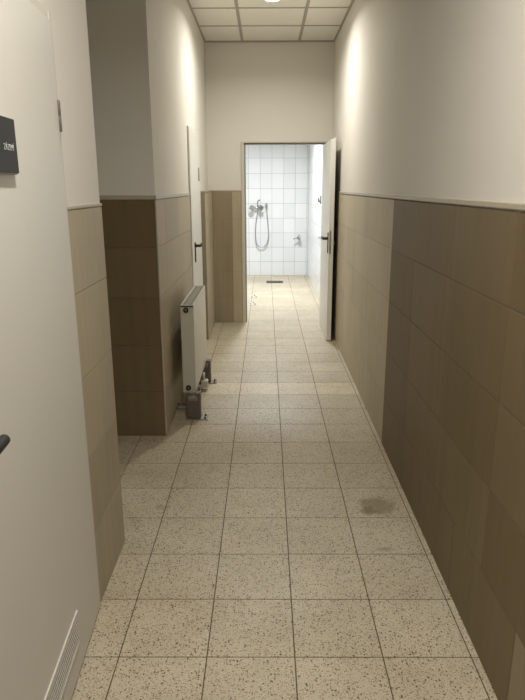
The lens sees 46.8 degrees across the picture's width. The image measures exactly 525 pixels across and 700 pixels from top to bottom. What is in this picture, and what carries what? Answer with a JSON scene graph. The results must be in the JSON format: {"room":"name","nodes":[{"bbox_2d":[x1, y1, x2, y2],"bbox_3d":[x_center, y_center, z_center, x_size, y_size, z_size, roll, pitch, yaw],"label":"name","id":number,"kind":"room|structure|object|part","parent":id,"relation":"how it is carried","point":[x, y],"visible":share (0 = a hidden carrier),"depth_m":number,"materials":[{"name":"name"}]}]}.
{"room":"corridor","nodes":[
{"label":"corridor","id":0,"kind":"room"},
{"bbox_2d":[38,0,124,601],"bbox_3d":[-0.739,-0.048,0.312,0.205,3.030,4.220,0,15,0],"label":"wall","id":1,"kind":"structure","parent":0,"point":[68,17],"depth_m":2.19,"materials":[{"name":"paint"}]},
{"bbox_2d":[0,0,100,699],"bbox_3d":[-0.626,0.123,1.549,0.236,2.055,1.061,0,15,0],"label":"door","id":2,"kind":"structure","parent":1,"relation":"in","point":[50,603],"depth_m":1.62,"materials":[{"name":"wood"}]},
{"bbox_3d":[-0.563,0.202,1.169,0.108,0.030,0.148,0,15,0],"label":"handle","id":3,"kind":"part","parent":2,"relation":"part of","materials":[{"name":"black plastic"}]},
{"bbox_2d":[0,115,18,174],"bbox_3d":[-0.584,-0.459,1.359,0.016,0.124,0.155,-1,15,-3],"label":"door sign","id":4,"kind":"object","parent":2,"relation":"attached to","point":[8,148],"visible":1,"depth_m":1.38,"materials":[{"name":"black plastic"}]},
{"bbox_2d":[44,610,80,699],"bbox_3d":[-0.585,0.953,1.754,0.006,0.121,0.443,-1,15,-3],"label":"vent grille","id":5,"kind":"object","parent":2,"relation":"attached to","point":[61,670],"depth_m":1.80,"materials":[{"name":"white metal"}]},
{"bbox_3d":[-0.685,0.123,1.549,0.118,2.055,1.061,0,15,0],"label":"frame","id":6,"kind":"part","parent":2,"relation":"part of","materials":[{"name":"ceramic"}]},
{"bbox_2d":[67,203,101,209],"bbox_3d":[-0.629,-0.511,2.154,0.009,0.011,0.425,0,15,0],"label":"trim","id":7,"kind":"structure","parent":1,"relation":"attached to","point":[96,204],"depth_m":2.12,"materials":[{"name":"beige"}]},
{"bbox_2d":[85,0,214,435],"bbox_3d":[-1.274,-1.367,5.218,1.405,3.030,3.525,0,15,0],"label":"wall","id":8,"kind":"structure","parent":0,"point":[147,57],"depth_m":3.71,"materials":[{"name":"paint"}]},
{"bbox_2d":[99,193,189,199],"bbox_3d":[-1.272,-1.094,4.301,1.318,0.025,1.618,0,15,0],"label":"trim","id":9,"kind":"structure","parent":8,"relation":"attached to","point":[101,197],"depth_m":3.52,"materials":[{"name":"beige"}]},
{"bbox_2d":[155,200,166,435],"bbox_3d":[-0.620,-0.161,3.717,0.009,1.476,0.009,0,15,0],"label":"trim","id":10,"kind":"structure","parent":8,"relation":"attached to","point":[155,200],"depth_m":3.70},
{"bbox_2d":[187,126,202,286],"bbox_3d":[-0.624,-0.978,5.631,0.180,2.060,0.882,0,15,0],"label":"door","id":11,"kind":"structure","parent":8,"relation":"in","point":[192,136],"depth_m":5.41,"materials":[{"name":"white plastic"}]},
{"bbox_3d":[-0.660,-0.981,5.641,0.106,2.060,0.862,0,15,0],"label":"frame","id":12,"kind":"part","parent":11,"relation":"part of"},
{"bbox_2d":[204,42,334,321],"bbox_3d":[0.054,-1.807,6.835,1.524,3.030,0.140,0,15,0],"label":"wall","id":13,"kind":"structure","parent":0,"point":[256,91],"depth_m":6.57,"materials":[{"name":"paint"}]},
{"bbox_2d":[212,190,240,191],"bbox_3d":[-0.402,-1.779,6.778,0.333,0.015,0.016,0,15,0],"label":"trim","id":14,"kind":"structure","parent":13,"relation":"attached to","point":[212,190],"depth_m":6.77,"materials":[{"name":"beige"}]},
{"bbox_2d":[241,138,335,339],"bbox_3d":[0.255,-1.206,6.531,0.980,2.026,1.057,0,15,0],"label":"door","id":15,"kind":"structure","parent":13,"relation":"in","point":[329,147],"depth_m":6.47,"materials":[{"name":"wood"}]},
{"bbox_3d":[0.674,-1.069,6.030,0.016,0.230,0.008,0,15,0],"label":"lock plate","id":16,"kind":"part","parent":15,"relation":"part of","materials":[{"name":"metal"}]},
{"bbox_2d":[187,0,353,42],"bbox_3d":[-0.609,-2.061,1.792,2.974,0.114,9.774,0,15,0],"label":"ceiling","id":17,"kind":"structure","parent":0,"point":[217,21],"depth_m":5.55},
{"bbox_2d":[246,145,308,274],"bbox_3d":[-0.389,-2.830,10.642,2.620,3.030,0.120,0,15,0],"label":"wall","id":18,"kind":"structure","parent":0,"point":[276,175],"depth_m":10.66,"materials":[{"name":"white tile"}]},
{"bbox_2d":[249,199,268,247],"bbox_3d":[-0.058,-2.220,10.671,0.347,0.841,0.147,0,15,0],"label":"shower mixer","id":19,"kind":"object","parent":18,"relation":"attached to","point":[251,207],"visible":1,"depth_m":10.61,"materials":[{"name":"silver metal"}]},
{"bbox_2d":[71,275,497,699],"bbox_3d":[-0.604,0.351,4.848,2.944,0.100,12.925,0,15,0],"label":"floor","id":20,"kind":"structure","parent":0,"point":[274,548],"depth_m":2.66,"materials":[{"name":"tile"}]},
{"bbox_2d":[176,286,217,419],"bbox_3d":[-0.493,-0.015,4.500,0.236,0.788,0.907,0,15,0],"label":"radiator","id":21,"kind":"object","parent":20,"relation":"on","point":[196,365],"visible":1,"depth_m":4.17,"materials":[{"name":"metal"}]},
{"bbox_2d":[183,286,202,304],"bbox_3d":[-0.503,-0.399,4.436,0.070,0.006,0.810,0,15,0],"label":"grille","id":22,"kind":"object","parent":21,"relation":"attached to","point":[196,293],"depth_m":4.39,"materials":[{"name":"white metal"}]},
{"bbox_3d":[-0.453,0.467,4.210,0.153,0.007,0.097,0,15,0],"label":"plate","id":23,"kind":"part","parent":21,"relation":"part of","materials":[{"name":"metal"}]},
{"bbox_3d":[-0.465,-0.105,4.515,0.014,0.600,0.818,0,15,0],"label":"panel","id":24,"kind":"part","parent":21,"relation":"part of","materials":[{"name":"metal"}]},
{"bbox_3d":[-0.449,0.260,4.978,0.153,0.007,0.097,0,15,0],"label":"plate","id":25,"kind":"part","parent":21,"relation":"part of","materials":[{"name":"metal"}]},
{"bbox_2d":[266,281,282,282],"bbox_3d":[0.206,-1.146,10.192,0.280,0.006,0.240,0,15,0],"label":"floor drain","id":26,"kind":"object","parent":20,"relation":"on","point":[266,281],"visible":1,"depth_m":10.16,"materials":[{"name":"grey metal"}]},
{"bbox_2d":[307,0,524,699],"bbox_3d":[0.819,-1.172,4.470,0.150,3.030,12.850,0,15,0],"label":"wall","id":27,"kind":"structure","parent":0,"point":[428,314],"depth_m":2.45,"materials":[{"name":"tile"}]},
{"bbox_2d":[335,191,524,210],"bbox_3d":[0.738,-0.635,2.569,0.016,0.021,8.699,0,15,0],"label":"trim","id":28,"kind":"structure","parent":27,"relation":"attached to","point":[478,203],"depth_m":2.29,"materials":[{"name":"beige"}]}
]}

